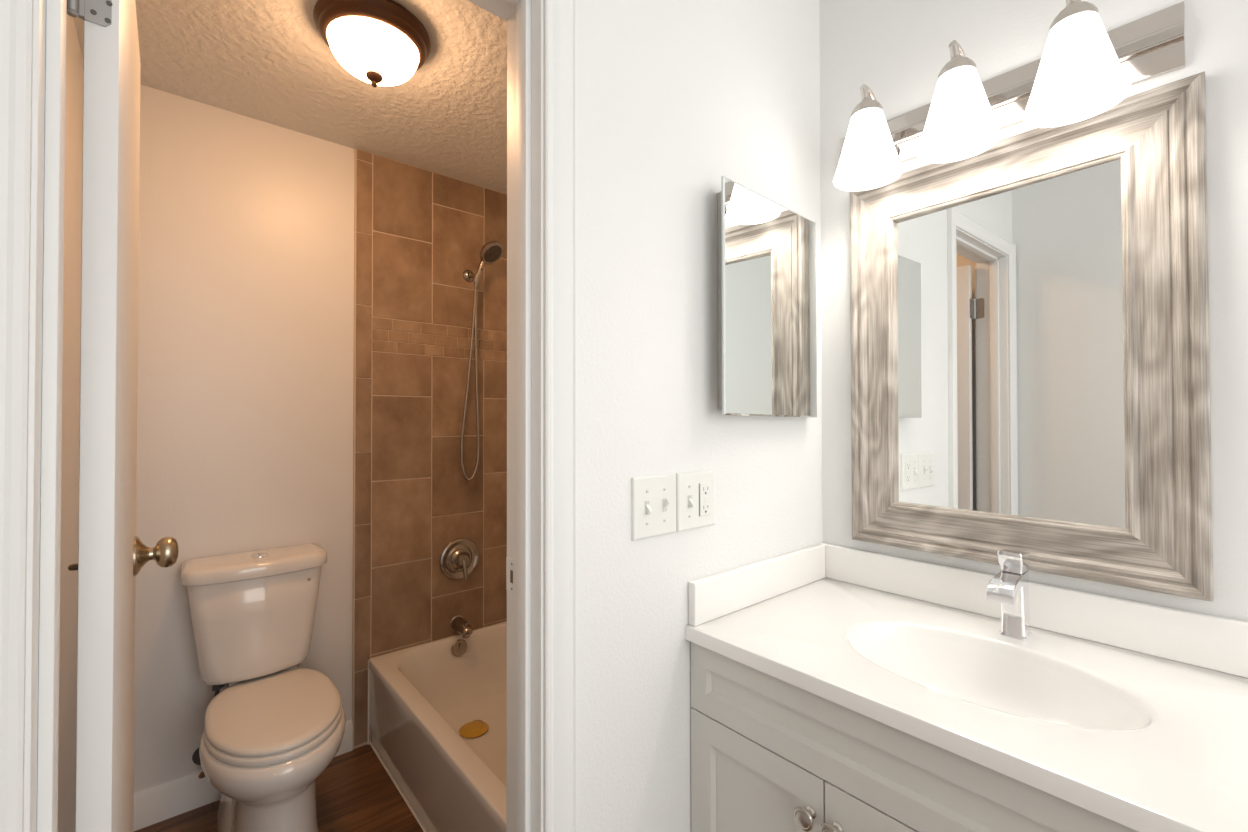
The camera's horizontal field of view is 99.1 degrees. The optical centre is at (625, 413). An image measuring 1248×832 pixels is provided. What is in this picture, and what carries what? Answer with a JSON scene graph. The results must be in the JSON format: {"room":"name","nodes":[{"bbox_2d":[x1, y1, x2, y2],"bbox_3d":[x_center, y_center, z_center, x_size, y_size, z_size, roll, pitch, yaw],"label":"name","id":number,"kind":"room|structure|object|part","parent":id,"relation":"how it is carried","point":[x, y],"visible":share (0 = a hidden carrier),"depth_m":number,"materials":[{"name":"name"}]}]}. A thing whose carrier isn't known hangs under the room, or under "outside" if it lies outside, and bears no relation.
{"room":"bathroom","nodes":[
{"label":"bathroom","id":0,"kind":"room"},
{"bbox_2d":[57,13,83,831],"bbox_3d":[-1.239,0.122,1.048,0.100,2.424,1.500,0,-1,-41],"label":"wall","id":1,"kind":"structure","parent":0,"point":[74,61],"depth_m":1.47,"materials":[{"name":"white paint"}]},
{"bbox_2d":[212,684,223,696],"bbox_3d":[-1.183,0.815,1.599,0.139,0.073,0.067,-1,-1,42],"label":"supply valve","id":2,"kind":"object","parent":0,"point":[216,688],"depth_m":1.77,"materials":[{"name":"silver metal"}]},
{"bbox_2d":[134,84,353,791],"bbox_3d":[-1.117,0.136,2.205,1.790,2.424,0.100,0,-1,-41],"label":"wall","id":3,"kind":"structure","parent":0,"point":[246,277],"depth_m":1.90,"materials":[{"name":"white paint"}]},
{"bbox_2d":[192,748,200,764],"bbox_3d":[-1.403,1.139,1.794,0.129,0.076,0.067,-1,-1,42],"label":"supply valve","id":4,"kind":"object","parent":3,"relation":"attached to","point":[196,756],"depth_m":1.82,"materials":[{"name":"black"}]},
{"bbox_2d":[198,769,205,778],"bbox_3d":[-1.338,1.165,1.735,0.105,0.049,0.067,-1,-1,42],"label":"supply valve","id":5,"kind":"object","parent":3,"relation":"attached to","point":[201,775],"depth_m":1.77,"materials":[{"name":"gold metal"}]},
{"bbox_3d":[-1.401,1.195,1.774,0.038,0.035,0.019,0,-1,-16],"label":"valve handle","id":6,"kind":"part","parent":5,"relation":"part of","materials":[{"name":"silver metal"}]},
{"bbox_2d":[133,719,352,831],"bbox_3d":[-1.389,1.286,1.882,0.772,0.118,0.013,0,-1,-41],"label":"baseboard","id":7,"kind":"structure","parent":3,"relation":"attached to","point":[157,803],"depth_m":1.78,"materials":[{"name":"white paint"}]},
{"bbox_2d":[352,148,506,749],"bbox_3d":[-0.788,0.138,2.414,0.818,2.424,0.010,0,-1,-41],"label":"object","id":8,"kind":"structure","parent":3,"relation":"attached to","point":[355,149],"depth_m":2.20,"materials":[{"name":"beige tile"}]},
{"bbox_2d":[354,149,506,745],"bbox_3d":[-0.788,0.137,2.413,0.801,2.420,0.009,0,-1,-41],"label":"wall tile","id":9,"kind":"structure","parent":3,"relation":"attached to","point":[402,193],"depth_m":2.33,"materials":[{"name":"brown tile"}]},
{"bbox_2d":[439,538,478,579],"bbox_3d":[-0.734,0.662,2.400,0.188,0.188,0.071,0,-1,-41],"label":"shower valve","id":10,"kind":"object","parent":9,"relation":"attached to","point":[459,558],"visible":1,"depth_m":2.40,"materials":[{"name":"silver metal"}]},
{"bbox_3d":[-0.723,0.699,2.386,0.022,0.086,0.035,0,-1,-41],"label":"lever","id":11,"kind":"part","parent":10,"relation":"part of","materials":[{"name":"silver metal"}]},
{"bbox_2d":[449,615,472,637],"bbox_3d":[-0.724,0.951,2.369,0.072,0.072,0.125,0,-1,-41],"label":"tub spout","id":12,"kind":"object","parent":9,"relation":"attached to","point":[458,624],"visible":1,"depth_m":2.35,"materials":[{"name":"silver metal"}]},
{"bbox_2d":[460,241,503,480],"bbox_3d":[-0.655,-0.237,2.422,0.192,1.087,0.118,0,-1,2],"label":"shower","id":13,"kind":"object","parent":9,"relation":"attached to","point":[491,252],"visible":1,"depth_m":2.43,"materials":[{"name":"silver metal"}]},
{"bbox_2d":[134,744,422,831],"bbox_3d":[-0.021,1.355,0.912,1.790,0.050,3.465,0,-1,-41],"label":"floor","id":14,"kind":"structure","parent":0,"point":[355,792],"depth_m":1.83,"materials":[{"name":"brown wood"}]},
{"bbox_2d":[180,543,345,831],"bbox_3d":[-1.125,0.914,1.667,0.410,0.855,0.683,0,-1,-41],"label":"toilet","id":15,"kind":"object","parent":14,"relation":"on","point":[275,724],"visible":1,"depth_m":1.69,"materials":[{"name":"white ceramic"}]},
{"bbox_3d":[-1.273,0.519,1.844,0.410,0.050,0.229,0,-1,-41],"label":"tank lid","id":16,"kind":"part","parent":15,"relation":"part of","materials":[{"name":"white ceramic"}]},
{"bbox_3d":[-1.277,0.717,1.846,0.380,0.345,0.214,0,-1,-41],"label":"tank","id":17,"kind":"part","parent":15,"relation":"part of","materials":[{"name":"white ceramic"}]},
{"bbox_3d":[-1.090,1.139,1.650,0.366,0.405,0.617,0,-1,-41],"label":"bowl","id":18,"kind":"part","parent":15,"relation":"part of","materials":[{"name":"white ceramic"}]},
{"bbox_3d":[-1.068,0.924,1.627,0.344,0.022,0.516,0,-1,-41],"label":"seat","id":19,"kind":"part","parent":15,"relation":"part of","materials":[{"name":"white plastic"}]},
{"bbox_3d":[-1.072,0.900,1.631,0.340,0.024,0.520,0,-1,-41],"label":"lid","id":20,"kind":"part","parent":15,"relation":"part of","materials":[{"name":"white plastic"}]},
{"bbox_2d":[367,621,506,831],"bbox_3d":[-0.278,1.167,1.851,0.761,0.350,1.490,0,-1,-41],"label":"bathtub","id":21,"kind":"object","parent":14,"relation":"on","point":[420,697],"visible":0.48,"depth_m":1.97,"materials":[{"name":"white ceramic"}]},
{"bbox_3d":[-0.738,1.044,2.368,0.073,0.072,0.021,0,-1,-41],"label":"overflow plate","id":22,"kind":"part","parent":21,"relation":"part of","materials":[{"name":"silver metal"}]},
{"bbox_2d":[459,721,487,737],"bbox_3d":[-0.618,1.282,2.169,0.116,0.013,0.116,0,-1,-41],"label":"drain cover","id":23,"kind":"object","parent":21,"relation":"in","point":[472,729],"visible":1,"depth_m":2.16,"materials":[{"name":"orange rubber"}]},
{"bbox_2d":[691,642,1137,831],"bbox_3d":[0.603,0.889,0.896,0.545,0.879,0.873,0,-1,-41],"label":"vanity cabinet","id":24,"kind":"object","parent":14,"relation":"on","point":[769,753],"visible":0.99,"depth_m":0.86,"materials":[{"name":"white paint"}]},
{"bbox_3d":[0.232,0.911,0.966,0.019,0.638,0.286,0,-1,-41],"label":"cabinet door","id":25,"kind":"part","parent":24,"relation":"part of","materials":[{"name":"white paint"}]},
{"bbox_3d":[0.293,0.652,0.862,0.027,0.035,0.035,0,-1,-41],"label":"cabinet knob","id":26,"kind":"part","parent":24,"relation":"part of","materials":[{"name":"silver metal"}]},
{"bbox_3d":[0.323,0.651,0.827,0.027,0.035,0.035,0,-1,-41],"label":"cabinet knob","id":27,"kind":"part","parent":24,"relation":"part of","materials":[{"name":"silver metal"}]},
{"bbox_3d":[0.421,0.908,0.745,0.019,0.638,0.289,0,-1,-41],"label":"cabinet door","id":28,"kind":"part","parent":24,"relation":"part of","materials":[{"name":"white paint"}]},
{"bbox_2d":[685,543,1247,831],"bbox_3d":[0.610,0.439,0.903,0.534,0.206,0.888,0,-1,-41],"label":"countertop","id":29,"kind":"structure","parent":24,"relation":"on","point":[1133,714],"depth_m":0.90,"materials":[{"name":"white stone"}]},
{"bbox_2d":[986,549,1032,640],"bbox_3d":[0.719,0.341,0.997,0.124,0.163,0.045,0,-1,-41],"label":"faucet","id":30,"kind":"object","parent":29,"relation":"on","point":[1009,587],"visible":1,"depth_m":1.00,"materials":[{"name":"silver metal"}]},
{"bbox_3d":[0.709,0.321,0.988,0.096,0.040,0.041,0,-1,-41],"label":"spout","id":31,"kind":"part","parent":30,"relation":"part of","materials":[{"name":"silver metal"}]},
{"bbox_3d":[0.742,0.280,1.016,0.062,0.040,0.040,0,-1,-41],"label":"lever handle","id":32,"kind":"part","parent":30,"relation":"part of","materials":[{"name":"silver metal"}]},
{"bbox_2d":[73,0,506,193],"bbox_3d":[-0.613,-1.119,1.629,1.790,0.070,1.658,0,-1,-41],"label":"ceiling","id":33,"kind":"structure","parent":0,"point":[269,61],"depth_m":1.73,"materials":[{"name":"white paint"}]},
{"bbox_2d":[313,0,430,87],"bbox_3d":[-0.709,-1.003,1.503,0.300,0.164,0.300,0,-1,-41],"label":"ceiling light","id":34,"kind":"object","parent":33,"relation":"attached to","point":[378,42],"visible":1,"depth_m":1.43,"materials":[{"name":"white glass"}]},
{"bbox_2d":[577,0,822,831],"bbox_3d":[-0.095,0.108,0.965,1.730,2.446,0.115,0,-1,-41],"label":"wall partition","id":35,"kind":"structure","parent":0,"point":[675,98],"depth_m":1.04,"materials":[{"name":"white paint"}]},
{"bbox_2d":[67,0,178,831],"bbox_3d":[-0.769,0.314,0.806,0.146,2.008,0.583,0,-1,-41],"label":"door","id":36,"kind":"structure","parent":35,"relation":"in","point":[111,555],"depth_m":0.62,"materials":[{"name":"white paint"}]},
{"bbox_3d":[-0.874,0.263,1.007,0.045,0.058,0.058,0,-1,-41],"label":"knob","id":37,"kind":"part","parent":36,"relation":"part of","materials":[{"name":"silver metal"}]},
{"bbox_2d":[0,0,577,831],"bbox_3d":[-0.381,0.281,0.717,0.671,2.094,0.147,0,-1,-41],"label":"trim","id":38,"kind":"structure","parent":35,"relation":"attached to","point":[542,557],"depth_m":0.85,"materials":[{"name":"white paint"}]},
{"bbox_3d":[-0.424,0.282,0.767,0.671,2.094,0.016,0,-1,-41],"label":"door casing","id":39,"kind":"part","parent":38,"relation":"part of","materials":[{"name":"white paint"}]},
{"bbox_3d":[-0.197,0.282,0.923,0.001,0.058,0.038,0,-1,-41],"label":"strike plate","id":40,"kind":"part","parent":38,"relation":"part of","materials":[{"name":"white paint"}]},
{"bbox_2d":[631,473,675,540],"bbox_3d":[0.060,0.176,1.008,0.114,0.116,0.017,0,-1,-41],"label":"light switch","id":41,"kind":"object","parent":35,"relation":"attached to","point":[653,498],"visible":1,"depth_m":1.01,"materials":[{"name":"white plastic"}]},
{"bbox_2d":[676,470,714,531],"bbox_3d":[0.149,0.177,1.084,0.114,0.116,0.017,0,-1,-41],"label":"outlet","id":42,"kind":"object","parent":35,"relation":"attached to","point":[695,491],"visible":1,"depth_m":1.08,"materials":[{"name":"white plastic"}]},
{"bbox_2d":[699,482,710,516],"bbox_3d":[0.165,0.177,1.099,0.035,0.068,0.004,0,-1,-41],"label":"outlet","id":43,"kind":"object","parent":42,"relation":"attached to","point":[704,487],"depth_m":1.10,"materials":[{"name":"white plastic"}]},
{"bbox_2d":[717,176,816,417],"bbox_3d":[0.331,-0.238,1.222,0.393,0.494,0.053,0,-1,-41],"label":"medicine cabinet","id":44,"kind":"object","parent":35,"relation":"attached to","point":[766,250],"visible":1,"depth_m":1.18,"materials":[{"name":"grey metal"}]},
{"bbox_2d":[819,0,1247,621],"bbox_3d":[1.131,0.103,0.786,0.100,2.446,1.750,0,-1,-41],"label":"wall","id":45,"kind":"structure","parent":0,"point":[899,49],"depth_m":1.08,"materials":[{"name":"white paint"}]},
{"bbox_2d":[833,0,1184,190],"bbox_3d":[0.687,-0.638,1.080,0.201,0.209,0.609,0,-1,-41],"label":"vanity light","id":46,"kind":"object","parent":45,"relation":"attached to","point":[1084,70],"visible":1,"depth_m":1.00,"materials":[{"name":"white glass"}]},
{"bbox_3d":[0.545,-0.604,1.201,0.143,0.146,0.143,0,-1,-41],"label":"lamp shade","id":47,"kind":"part","parent":46,"relation":"part of","materials":[{"name":"white glass"}]},
{"bbox_3d":[0.582,-0.669,1.233,0.128,0.142,0.048,0,-1,-41],"label":"lamp arm","id":48,"kind":"part","parent":46,"relation":"part of","materials":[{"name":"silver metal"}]},
{"bbox_3d":[0.699,-0.671,1.096,0.128,0.142,0.048,0,-1,-41],"label":"lamp arm","id":49,"kind":"part","parent":46,"relation":"part of","materials":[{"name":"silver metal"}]},
{"bbox_3d":[0.663,-0.606,1.064,0.143,0.146,0.143,0,-1,-41],"label":"lamp shade","id":50,"kind":"part","parent":46,"relation":"part of","materials":[{"name":"white glass"}]},
{"bbox_3d":[0.780,-0.613,0.926,0.056,0.092,0.056,0,-1,-41],"label":"light bulb","id":51,"kind":"part","parent":46,"relation":"part of","materials":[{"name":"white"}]},
{"bbox_3d":[0.780,-0.608,0.926,0.143,0.146,0.143,0,-1,-41],"label":"lamp shade","id":52,"kind":"part","parent":46,"relation":"part of","materials":[{"name":"white glass"}]},
{"bbox_2d":[850,71,1212,601],"bbox_3d":[0.768,-0.126,1.112,0.026,0.877,0.608,0,-1,-41],"label":"framed mirror","id":53,"kind":"object","parent":45,"relation":"attached to","point":[1030,344],"visible":0.98,"depth_m":1.04,"materials":[{"name":"grey wood"}]},
{"bbox_3d":[0.605,-0.124,1.303,0.026,0.877,0.104,0,-1,-41],"label":"frame rail","id":54,"kind":"part","parent":53,"relation":"part of","materials":[{"name":"grey wood"}]},
{"bbox_2d":[895,158,1125,527],"bbox_3d":[0.772,-0.126,1.115,0.006,0.677,0.408,0,-1,-39],"label":"mirror glass","id":55,"kind":"object","parent":53,"relation":"on","point":[1010,295],"depth_m":1.08,"materials":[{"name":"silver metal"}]},
{"bbox_3d":[0.768,-0.513,1.117,0.026,0.104,0.608,0,-1,-41],"label":"frame rail","id":56,"kind":"part","parent":53,"relation":"part of","materials":[{"name":"grey wood"}]},
{"bbox_3d":[0.769,0.260,1.107,0.026,0.104,0.608,0,-1,-41],"label":"frame rail","id":57,"kind":"part","parent":53,"relation":"part of","materials":[{"name":"grey wood"}]},
{"bbox_3d":[0.932,-0.129,0.921,0.026,0.877,0.104,0,-1,-41],"label":"frame rail","id":58,"kind":"part","parent":53,"relation":"part of","materials":[{"name":"grey wood"}]},
{"bbox_2d":[820,543,1247,677],"bbox_3d":[0.806,0.380,1.071,0.020,0.086,0.888,0,-1,-41],"label":"backsplash","id":59,"kind":"structure","parent":45,"relation":"attached to","point":[1208,641],"depth_m":1.00,"materials":[{"name":"white stone"}]}
]}

